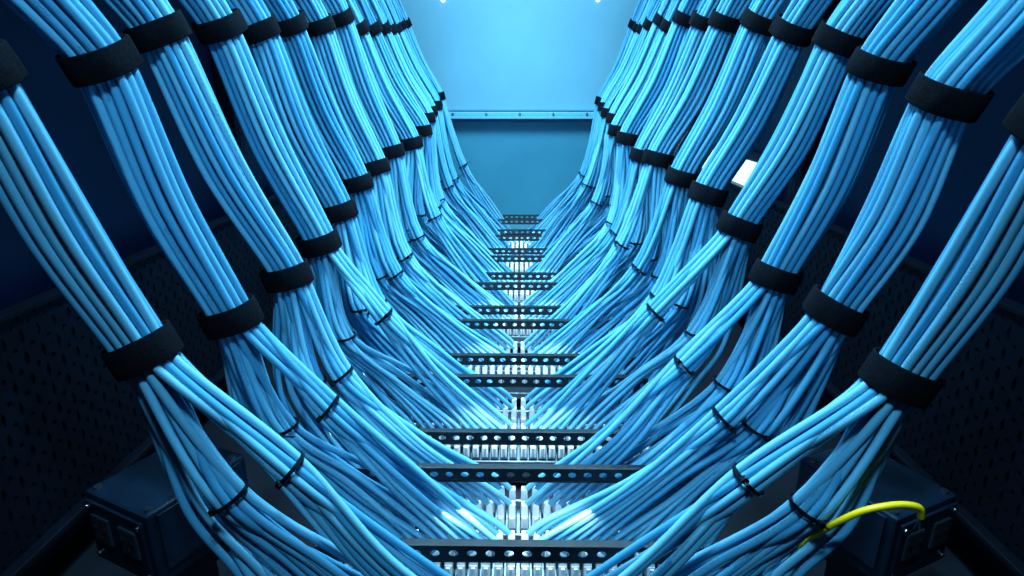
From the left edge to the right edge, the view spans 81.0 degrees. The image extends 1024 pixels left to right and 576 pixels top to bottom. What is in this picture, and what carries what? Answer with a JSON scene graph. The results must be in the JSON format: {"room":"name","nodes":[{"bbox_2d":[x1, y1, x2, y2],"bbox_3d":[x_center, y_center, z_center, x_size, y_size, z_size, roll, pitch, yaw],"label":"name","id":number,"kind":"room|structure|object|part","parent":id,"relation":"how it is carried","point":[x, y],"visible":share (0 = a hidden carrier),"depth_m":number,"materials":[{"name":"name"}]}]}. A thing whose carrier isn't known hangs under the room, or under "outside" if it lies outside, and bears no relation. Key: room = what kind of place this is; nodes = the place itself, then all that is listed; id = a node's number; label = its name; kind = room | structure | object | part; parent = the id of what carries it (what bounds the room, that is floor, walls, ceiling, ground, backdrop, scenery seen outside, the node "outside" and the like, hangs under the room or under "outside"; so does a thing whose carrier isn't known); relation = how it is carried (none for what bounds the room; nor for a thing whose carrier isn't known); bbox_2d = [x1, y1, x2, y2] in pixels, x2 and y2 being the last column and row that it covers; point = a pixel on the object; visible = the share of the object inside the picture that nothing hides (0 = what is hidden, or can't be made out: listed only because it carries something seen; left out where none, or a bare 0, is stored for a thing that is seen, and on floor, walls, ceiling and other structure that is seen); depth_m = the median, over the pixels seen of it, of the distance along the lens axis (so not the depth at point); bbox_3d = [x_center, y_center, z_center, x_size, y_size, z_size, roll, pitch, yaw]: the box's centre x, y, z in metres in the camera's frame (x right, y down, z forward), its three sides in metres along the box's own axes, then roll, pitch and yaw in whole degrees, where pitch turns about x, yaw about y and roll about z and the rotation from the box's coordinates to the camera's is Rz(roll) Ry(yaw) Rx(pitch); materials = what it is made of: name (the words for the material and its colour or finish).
{"room":"server room","nodes":[
{"label":"server room","id":0,"kind":"room"},
{"bbox_2d":[0,0,273,575],"bbox_3d":[-0.975,-0.648,1.484,0.030,2.200,4.600,0,18,1],"label":"wall","id":1,"kind":"structure","parent":0,"point":[61,107],"depth_m":1.33,"materials":[{"name":"black metal"}]},
{"bbox_2d":[210,53,266,313],"bbox_3d":[-0.927,-0.788,1.911,0.054,2.100,0.060,0,18,1],"label":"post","id":2,"kind":"object","parent":1,"relation":"attached to","point":[222,98],"visible":0.06,"depth_m":1.95,"materials":[{"name":"metal"}]},
{"bbox_2d":[0,39,451,575],"bbox_3d":[-0.445,-0.254,0.621,0.889,1.752,0.306,-8,20,-23],"label":"cable bundle","id":3,"kind":"object","parent":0,"point":[40,196],"visible":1,"depth_m":0.82,"materials":[{"name":"blue plastic"}]},
{"bbox_2d":[42,247,993,575],"bbox_3d":[0.020,0.415,1.822,2.100,0.030,4.600,0,18,1],"label":"floor","id":4,"kind":"structure","parent":0,"point":[82,558],"depth_m":1.43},
{"bbox_2d":[85,445,247,575],"bbox_3d":[-0.631,0.459,1.067,0.290,0.349,0.192,9,20,24],"label":"outlet box","id":5,"kind":"object","parent":4,"relation":"on","point":[139,525],"visible":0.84,"depth_m":0.94,"materials":[{"name":"paint"}]},
{"bbox_2d":[378,486,620,539],"bbox_3d":[0.013,0.485,1.290,0.800,0.096,0.120,0,18,1],"label":"panel","id":6,"kind":"object","parent":4,"relation":"on","point":[518,516],"visible":0.13,"depth_m":1.26,"materials":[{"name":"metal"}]},
{"bbox_2d":[103,0,512,506],"bbox_3d":[-0.435,-0.400,0.946,0.875,1.824,0.292,-7,20,-21],"label":"cable bundle","id":7,"kind":"object","parent":6,"relation":"on","point":[160,32],"visible":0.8,"depth_m":1.12,"materials":[{"name":"blue plastic"}]},
{"bbox_3d":[0.013,0.511,1.298,0.800,0.041,0.120,0,18,1],"label":"panel plate","id":8,"kind":"part","parent":6,"relation":"part of","materials":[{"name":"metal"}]},
{"bbox_2d":[418,428,667,445],"bbox_3d":[0.014,0.415,1.332,0.668,0.218,0.026,0,18,1],"label":"bar","id":9,"kind":"object","parent":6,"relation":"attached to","point":[434,433],"visible":0.43,"depth_m":1.29,"materials":[{"name":"black metal"}]},
{"bbox_2d":[524,0,966,507],"bbox_3d":[0.467,-0.375,0.954,0.880,1.773,0.300,7,20,21],"label":"cable bundle","id":10,"kind":"object","parent":6,"relation":"on","point":[885,61],"visible":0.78,"depth_m":1.12,"materials":[{"name":"blue plastic"}]},
{"bbox_2d":[339,529,660,575],"bbox_3d":[0.012,0.528,1.159,0.800,0.096,0.120,0,18,1],"label":"panel","id":11,"kind":"object","parent":4,"relation":"on","point":[453,568],"visible":0.14,"depth_m":1.12,"materials":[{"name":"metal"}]},
{"bbox_2d":[2,0,511,554],"bbox_3d":[-0.433,-0.322,0.793,0.881,1.772,0.279,-8,20,-24],"label":"cable bundle","id":12,"kind":"object","parent":11,"relation":"on","point":[98,61],"visible":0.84,"depth_m":0.96,"materials":[{"name":"blue plastic"}]},
{"bbox_2d":[356,463,646,482],"bbox_3d":[0.013,0.455,1.208,0.668,0.218,0.026,0,18,1],"label":"bar","id":13,"kind":"object","parent":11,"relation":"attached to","point":[441,469],"visible":0.59,"depth_m":1.17,"materials":[{"name":"black metal"}]},
{"bbox_3d":[0.012,0.555,1.167,0.800,0.041,0.120,0,18,1],"label":"panel plate","id":14,"kind":"part","parent":11,"relation":"part of","materials":[{"name":"metal"}]},
{"bbox_2d":[524,0,1023,555],"bbox_3d":[0.461,-0.298,0.794,0.887,1.728,0.292,9,20,25],"label":"cable bundle","id":15,"kind":"object","parent":11,"relation":"on","point":[954,92],"visible":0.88,"depth_m":0.95,"materials":[{"name":"blue plastic"}]},
{"bbox_2d":[444,341,579,370],"bbox_3d":[0.023,0.238,2.040,0.800,0.096,0.120,0,18,1],"label":"panel","id":16,"kind":"object","parent":4,"relation":"on","point":[522,349],"visible":0.04,"depth_m":2.00,"materials":[{"name":"metal"}]},
{"bbox_2d":[292,0,514,349],"bbox_3d":[-0.421,-0.683,1.675,0.868,1.907,0.284,-7,20,-22],"label":"cable bundle","id":17,"kind":"object","parent":16,"relation":"attached to","point":[321,32],"visible":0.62,"depth_m":1.83,"materials":[{"name":"blue plastic"}]},
{"bbox_3d":[0.023,0.264,2.049,0.800,0.041,0.120,0,18,1],"label":"panel plate","id":18,"kind":"part","parent":16,"relation":"part of","materials":[{"name":"metal"}]},
{"bbox_2d":[455,305,611,315],"bbox_3d":[0.024,0.167,2.082,0.668,0.218,0.026,0,18,1],"label":"bar","id":19,"kind":"object","parent":16,"relation":"attached to","point":[483,308],"visible":0.41,"depth_m":2.04,"materials":[{"name":"black metal"}]},
{"bbox_2d":[523,0,720,318],"bbox_3d":[0.471,-0.759,1.861,0.897,1.933,0.265,10,21,27],"label":"cable bundle","id":20,"kind":"object","parent":16,"relation":"on","point":[567,287],"visible":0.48,"depth_m":2.08,"materials":[{"name":"blue plastic"}]},
{"bbox_2d":[508,241,529,254],"bbox_3d":[0.042,-0.214,3.409,0.800,0.096,0.120,0,18,1],"label":"panel","id":21,"kind":"object","parent":4,"relation":"on","point":[525,243],"visible":0.04,"depth_m":3.37,"materials":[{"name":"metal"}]},
{"bbox_2d":[390,0,516,244],"bbox_3d":[-0.416,-1.174,2.961,0.937,2.033,0.248,-9,20,-26],"label":"cable bundle","id":22,"kind":"object","parent":21,"relation":"on","point":[401,19],"visible":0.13,"depth_m":3.07,"materials":[{"name":"blue plastic"}]},
{"bbox_2d":[492,219,542,223],"bbox_3d":[0.042,-0.287,3.459,0.668,0.218,0.026,0,18,1],"label":"bar","id":23,"kind":"object","parent":21,"relation":"attached to","point":[499,220],"visible":0.35,"depth_m":3.42,"materials":[{"name":"black metal"}]},
{"bbox_2d":[522,0,648,244],"bbox_3d":[0.493,-1.164,2.955,0.930,2.018,0.247,10,21,27],"label":"cable bundle","id":24,"kind":"object","parent":21,"relation":"on","point":[544,224],"visible":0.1,"depth_m":3.19,"materials":[{"name":"blue plastic"}]},
{"bbox_2d":[500,285,538,309],"bbox_3d":[0.032,0.034,2.659,0.800,0.096,0.120,0,18,1],"label":"panel","id":25,"kind":"object","parent":4,"relation":"on","point":[519,298],"visible":0.11,"depth_m":2.62,"materials":[{"name":"metal"}]},
{"bbox_2d":[355,0,515,286],"bbox_3d":[-0.411,-0.890,2.241,0.894,1.945,0.257,-9,20,-26],"label":"cable bundle","id":26,"kind":"object","parent":25,"relation":"attached to","point":[417,116],"visible":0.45,"depth_m":2.41,"materials":[{"name":"blue plastic"}]},
{"bbox_2d":[445,255,576,261],"bbox_3d":[0.033,-0.040,2.709,0.668,0.218,0.026,0,18,1],"label":"bar","id":27,"kind":"object","parent":25,"relation":"attached to","point":[498,257],"visible":0.32,"depth_m":2.67,"materials":[{"name":"black metal"}]},
{"bbox_3d":[0.032,0.060,2.668,0.800,0.041,0.120,0,18,1],"label":"panel plate","id":28,"kind":"part","parent":25,"relation":"part of","materials":[{"name":"metal"}]},
{"bbox_2d":[522,0,681,287],"bbox_3d":[0.471,-0.890,2.229,0.897,1.952,0.258,10,21,27],"label":"cable bundle","id":29,"kind":"object","parent":25,"relation":"attached to","point":[557,262],"visible":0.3,"depth_m":2.44,"materials":[{"name":"blue plastic"}]},
{"bbox_2d":[506,259,532,281],"bbox_3d":[0.037,-0.090,3.034,0.800,0.096,0.120,0,18,1],"label":"panel","id":30,"kind":"object","parent":4,"relation":"on","point":[516,269],"visible":0.13,"depth_m":2.99,"materials":[{"name":"metal"}]},
{"bbox_2d":[377,0,516,263],"bbox_3d":[-0.411,-1.026,2.603,0.913,1.976,0.251,-9,20,-26],"label":"cable bundle","id":31,"kind":"object","parent":30,"relation":"on","point":[470,218],"visible":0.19,"depth_m":2.84,"materials":[{"name":"blue plastic"}]},
{"bbox_2d":[475,235,559,240],"bbox_3d":[0.037,-0.164,3.084,0.668,0.218,0.026,0,18,1],"label":"bar","id":32,"kind":"object","parent":30,"relation":"attached to","point":[500,236],"visible":0.27,"depth_m":3.05,"materials":[{"name":"black metal"}]},
{"bbox_2d":[522,0,662,263],"bbox_3d":[0.478,-1.033,2.591,0.901,1.997,0.251,10,21,27],"label":"cable bundle","id":33,"kind":"object","parent":30,"relation":"on","point":[555,228],"visible":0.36,"depth_m":2.81,"materials":[{"name":"blue plastic"}]},
{"bbox_2d":[503,275,535,292],"bbox_3d":[0.033,-0.010,2.790,0.800,0.096,0.120,0,18,1],"label":"panel","id":34,"kind":"object","parent":4,"relation":"on","point":[515,275],"visible":0.02,"depth_m":2.75,"materials":[{"name":"metal"}]},
{"bbox_2d":[367,0,514,276],"bbox_3d":[-0.406,-0.951,2.397,0.870,1.963,0.260,-8,20,-23],"label":"cable bundle","id":35,"kind":"object","parent":34,"relation":"on","point":[374,6],"visible":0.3,"depth_m":2.52,"materials":[{"name":"blue plastic"}]},
{"bbox_2d":[487,248,583,254],"bbox_3d":[0.034,-0.081,2.832,0.668,0.218,0.026,0,18,1],"label":"bar","id":36,"kind":"object","parent":34,"relation":"attached to","point":[506,250],"visible":0.37,"depth_m":2.79,"materials":[{"name":"black metal"}]},
{"bbox_2d":[523,0,671,276],"bbox_3d":[0.477,-0.961,2.379,0.885,1.993,0.264,9,20,24],"label":"cable bundle","id":37,"kind":"object","parent":34,"relation":"on","point":[660,14],"visible":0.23,"depth_m":2.51,"materials":[{"name":"blue plastic"}]},
{"bbox_2d":[509,254,529,267],"bbox_3d":[0.038,-0.134,3.165,0.800,0.096,0.120,0,18,1],"label":"panel","id":38,"kind":"object","parent":4,"relation":"on","point":[512,254],"visible":0.02,"depth_m":3.17,"materials":[{"name":"metal"}]},
{"bbox_2d":[383,0,515,254],"bbox_3d":[-0.413,-1.088,2.758,0.902,1.997,0.251,-8,20,-23],"label":"cable bundle","id":39,"kind":"object","parent":38,"relation":"on","point":[466,198],"visible":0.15,"depth_m":2.96,"materials":[{"name":"blue plastic"}]},
{"bbox_2d":[497,229,546,234],"bbox_3d":[0.039,-0.204,3.207,0.668,0.218,0.026,0,18,1],"label":"bar","id":40,"kind":"object","parent":38,"relation":"attached to","point":[536,231],"visible":0.31,"depth_m":3.17,"materials":[{"name":"black metal"}]},
{"bbox_2d":[522,0,654,254],"bbox_3d":[0.487,-1.085,2.756,0.896,1.992,0.259,8,20,24],"label":"cable bundle","id":41,"kind":"object","parent":38,"relation":"on","point":[617,77],"visible":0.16,"depth_m":2.88,"materials":[{"name":"blue plastic"}]},
{"bbox_2d":[510,237,528,247],"bbox_3d":[0.043,-0.257,3.540,0.800,0.096,0.120,0,18,1],"label":"panel","id":42,"kind":"object","parent":4,"relation":"on","point":[517,237],"visible":0.03,"depth_m":3.56,"materials":[{"name":"metal"}]},
{"bbox_2d":[395,0,516,238],"bbox_3d":[-0.419,-1.240,3.123,0.925,2.057,0.269,-8,20,-23],"label":"cable bundle","id":43,"kind":"object","parent":42,"relation":"on","point":[477,190],"visible":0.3,"depth_m":3.33,"materials":[{"name":"blue plastic"}]},
{"bbox_2d":[499,215,538,218],"bbox_3d":[0.044,-0.328,3.582,0.668,0.218,0.026,0,18,1],"label":"bar","id":44,"kind":"object","parent":42,"relation":"attached to","point":[504,216],"visible":0.31,"depth_m":3.54,"materials":[{"name":"black metal"}]},
{"bbox_2d":[522,0,645,237],"bbox_3d":[0.499,-1.234,3.114,0.916,2.050,0.263,9,20,24],"label":"cable bundle","id":45,"kind":"object","parent":42,"relation":"on","point":[558,199],"visible":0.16,"depth_m":3.26,"materials":[{"name":"blue plastic"}]},
{"bbox_2d":[441,315,610,346],"bbox_3d":[0.027,0.157,2.284,0.800,0.096,0.120,0,18,1],"label":"panel","id":46,"kind":"object","parent":4,"relation":"on","point":[518,335],"visible":0.09,"depth_m":2.25,"materials":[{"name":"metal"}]},
{"bbox_2d":[321,0,514,318],"bbox_3d":[-0.417,-0.768,1.868,0.892,1.946,0.268,-9,20,-26],"label":"cable bundle","id":47,"kind":"object","parent":46,"relation":"on","point":[359,70],"visible":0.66,"depth_m":2.04,"materials":[{"name":"blue plastic"}]},
{"bbox_3d":[0.027,0.183,2.293,0.800,0.041,0.120,0,18,1],"label":"panel plate","id":48,"kind":"part","parent":46,"relation":"part of","materials":[{"name":"metal"}]},
{"bbox_2d":[464,282,606,317],"bbox_3d":[0.028,0.084,2.333,0.668,0.218,0.026,0,18,1],"label":"bar","id":49,"kind":"object","parent":46,"relation":"attached to","point":[495,284],"visible":0.42,"depth_m":2.30,"materials":[{"name":"black metal"}]},
{"bbox_2d":[424,358,632,398],"bbox_3d":[0.022,0.281,1.909,0.800,0.096,0.120,0,18,1],"label":"panel","id":50,"kind":"object","parent":4,"relation":"on","point":[517,392],"visible":0.16,"depth_m":1.87,"materials":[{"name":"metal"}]},
{"bbox_2d":[263,0,514,368],"bbox_3d":[-0.429,-0.621,1.510,0.901,1.891,0.269,-9,20,-25],"label":"cable bundle","id":51,"kind":"object","parent":50,"relation":"on","point":[401,294],"visible":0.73,"depth_m":1.70,"materials":[{"name":"blue plastic"}]},
{"bbox_2d":[429,319,618,329],"bbox_3d":[0.023,0.208,1.958,0.668,0.218,0.026,0,18,1],"label":"bar","id":52,"kind":"object","parent":50,"relation":"attached to","point":[528,322],"visible":0.49,"depth_m":1.92,"materials":[{"name":"black metal"}]},
{"bbox_2d":[523,0,791,368],"bbox_3d":[0.480,-0.619,1.499,0.920,1.896,0.264,9,20,25],"label":"cable bundle","id":53,"kind":"object","parent":50,"relation":"on","point":[752,38],"visible":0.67,"depth_m":1.66,"materials":[{"name":"blue plastic"}]},
{"bbox_2d":[394,397,667,433],"bbox_3d":[0.018,0.361,1.665,0.800,0.096,0.120,0,18,1],"label":"panel","id":54,"kind":"object","parent":4,"relation":"on","point":[519,417],"visible":0.09,"depth_m":1.63,"materials":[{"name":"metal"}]},
{"bbox_2d":[226,0,514,410],"bbox_3d":[-0.435,-0.540,1.314,0.882,1.860,0.295,-7,20,-21],"label":"cable bundle","id":55,"kind":"object","parent":54,"relation":"on","point":[263,39],"visible":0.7,"depth_m":1.47,"materials":[{"name":"blue plastic"}]},
{"bbox_2d":[448,353,635,368],"bbox_3d":[0.019,0.291,1.707,0.668,0.218,0.026,0,18,1],"label":"bar","id":56,"kind":"object","parent":54,"relation":"attached to","point":[475,356],"visible":0.43,"depth_m":1.67,"materials":[{"name":"black metal"}]},
{"bbox_3d":[0.018,0.388,1.674,0.800,0.041,0.120,0,18,1],"label":"panel plate","id":57,"kind":"part","parent":54,"relation":"part of","materials":[{"name":"metal"}]},
{"bbox_2d":[523,0,833,410],"bbox_3d":[0.478,-0.537,1.307,0.894,1.859,0.297,8,20,22],"label":"cable bundle","id":58,"kind":"object","parent":54,"relation":"on","point":[793,30],"visible":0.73,"depth_m":1.47,"materials":[{"name":"blue plastic"}]},
{"bbox_2d":[415,423,651,475],"bbox_3d":[0.017,0.405,1.534,0.800,0.096,0.120,0,18,1],"label":"panel","id":59,"kind":"object","parent":4,"relation":"on","point":[481,454],"visible":0.18,"depth_m":1.50,"materials":[{"name":"metal"}]},
{"bbox_2d":[178,0,513,438],"bbox_3d":[-0.432,-0.480,1.150,0.895,1.850,0.271,-8,20,-24],"label":"cable bundle","id":60,"kind":"object","parent":59,"relation":"on","point":[217,26],"visible":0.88,"depth_m":1.35,"materials":[{"name":"blue plastic"}]},
{"bbox_2d":[390,374,647,399],"bbox_3d":[0.018,0.332,1.583,0.668,0.218,0.026,0,18,1],"label":"bar","id":61,"kind":"object","parent":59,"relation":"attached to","point":[495,378],"visible":0.44,"depth_m":1.55,"materials":[{"name":"black metal"}]},
{"bbox_3d":[0.017,0.431,1.543,0.800,0.041,0.120,0,18,1],"label":"panel plate","id":62,"kind":"part","parent":59,"relation":"part of","materials":[{"name":"metal"}]},
{"bbox_2d":[523,0,893,438],"bbox_3d":[0.478,-0.465,1.143,0.924,1.826,0.280,9,20,25],"label":"cable bundle","id":63,"kind":"object","parent":59,"relation":"on","point":[835,39],"visible":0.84,"depth_m":1.34,"materials":[{"name":"blue plastic"}]},
{"bbox_2d":[461,303,605,325],"bbox_3d":[0.028,0.114,2.415,0.800,0.096,0.120,0,18,1],"label":"panel","id":64,"kind":"object","parent":4,"relation":"on","point":[515,310],"visible":0.04,"depth_m":2.37,"materials":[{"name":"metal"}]},
{"bbox_2d":[346,0,514,304],"bbox_3d":[-0.416,-0.813,2.035,0.874,1.928,0.271,-8,20,-22],"label":"cable bundle","id":65,"kind":"object","parent":64,"relation":"on","point":[406,131],"visible":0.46,"depth_m":2.23,"materials":[{"name":"blue plastic"}]},
{"bbox_2d":[466,272,559,279],"bbox_3d":[0.029,0.043,2.457,0.668,0.218,0.026,0,18,1],"label":"bar","id":66,"kind":"object","parent":64,"relation":"attached to","point":[504,274],"visible":0.35,"depth_m":2.42,"materials":[{"name":"black metal"}]},
{"bbox_2d":[523,0,702,309],"bbox_3d":[0.464,-0.824,2.018,0.867,1.959,0.262,8,20,24],"label":"cable bundle","id":67,"kind":"object","parent":64,"relation":"on","point":[627,137],"visible":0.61,"depth_m":2.15,"materials":[{"name":"blue plastic"}]},
{"bbox_2d":[795,447,957,575],"bbox_3d":[0.683,0.475,1.098,0.290,0.349,0.192,-8,20,-23],"label":"outlet box","id":68,"kind":"object","parent":4,"relation":"on","point":[884,542],"visible":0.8,"depth_m":0.97,"materials":[{"name":"paint"}]},
{"bbox_3d":[0.009,0.591,0.969,0.800,0.096,0.120,0,18,1],"label":"panel","id":69,"kind":"object","parent":4,"relation":"on","visible":0},
{"bbox_2d":[314,538,703,563],"bbox_3d":[0.010,0.521,1.009,0.668,0.218,0.026,0,18,1],"label":"bar","id":70,"kind":"object","parent":69,"relation":"attached to","point":[425,546],"visible":0.54,"depth_m":0.97,"materials":[{"name":"black metal"}]},
{"bbox_2d":[585,93,1023,575],"bbox_3d":[0.460,-0.226,0.618,0.883,1.701,0.307,9,20,25],"label":"cable bundle","id":71,"kind":"object","parent":69,"relation":"attached to","point":[983,257],"visible":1,"depth_m":0.82,"materials":[{"name":"blue plastic"}]},
{"bbox_2d":[787,501,924,558],"bbox_3d":[0.452,0.416,0.875,0.211,0.304,0.045,9,20,25],"label":"cable","id":72,"kind":"object","parent":69,"relation":"attached to","point":[920,509],"visible":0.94,"depth_m":0.80,"materials":[{"name":"plastic"}]},
{"bbox_2d":[412,111,678,243],"bbox_3d":[0.048,-1.336,3.571,1.960,2.200,0.030,0,18,1],"label":"wall","id":73,"kind":"structure","parent":0,"point":[522,165],"depth_m":3.73,"materials":[{"name":"paint"}]},
{"bbox_2d":[400,0,638,110],"bbox_3d":[0.047,-1.702,3.403,1.840,1.340,0.046,0,18,1],"label":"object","id":74,"kind":"object","parent":73,"relation":"attached to","point":[484,55],"visible":0.57,"depth_m":3.49,"materials":[{"name":"paint"}]},
{"bbox_2d":[449,112,593,118],"bbox_3d":[0.047,-1.037,3.603,1.840,0.041,0.056,0,18,1],"label":"trim","id":75,"kind":"structure","parent":73,"relation":"attached to","point":[453,115],"depth_m":3.58,"materials":[{"name":"paint"}]},
{"bbox_2d":[523,0,751,350],"bbox_3d":[0.467,-0.684,1.663,0.872,1.916,0.279,8,20,23],"label":"cable bundle","id":76,"kind":"object","parent":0,"point":[723,21],"visible":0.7,"depth_m":1.82,"materials":[{"name":"blue plastic"}]},
{"bbox_2d":[678,0,1023,575],"bbox_3d":[1.015,-0.640,1.460,0.030,2.200,4.600,0,18,1],"label":"wall","id":77,"kind":"structure","parent":0,"point":[983,140],"depth_m":1.36,"materials":[{"name":"blue paint"}]},
{"bbox_2d":[688,110,701,134],"bbox_3d":[0.996,-1.204,3.170,0.054,2.100,0.060,0,18,1],"label":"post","id":78,"kind":"object","parent":77,"relation":"attached to","point":[701,110],"visible":0.02,"depth_m":3.25,"materials":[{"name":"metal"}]},
{"bbox_2d":[702,148,764,247],"bbox_3d":[0.984,-0.421,2.712,0.060,0.420,0.820,0,18,1],"label":"work lamp","id":79,"kind":"object","parent":77,"relation":"attached to","point":[744,172],"visible":0.02,"depth_m":2.43,"materials":[{"name":"plastic"}]},
{"bbox_2d":[702,151,756,184],"bbox_3d":[0.960,-0.421,2.713,0.012,0.360,0.760,0,18,1],"label":"diffuser","id":80,"kind":"object","parent":79,"relation":"attached to","point":[744,172],"depth_m":2.44,"materials":[{"name":"white plastic"}]},
{"bbox_2d":[778,0,840,343],"bbox_3d":[0.979,-0.781,1.888,0.054,2.100,0.060,0,18,1],"label":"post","id":81,"kind":"object","parent":77,"relation":"attached to","point":[797,179],"visible":0.13,"depth_m":1.98,"materials":[{"name":"metal"}]},
{"bbox_3d":[0.960,-0.311,0.464,0.053,2.100,0.060,0,18,1],"label":"post","id":82,"kind":"object","parent":77,"relation":"attached to","visible":0},
{"bbox_2d":[674,158,1023,575],"bbox_3d":[0.923,-0.009,1.912,0.050,0.442,3.360,0,18,1],"label":"perforated panel","id":83,"kind":"object","parent":82,"relation":"attached to","point":[1004,544],"visible":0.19,"depth_m":1.21,"materials":[{"name":"metal"}]}
]}

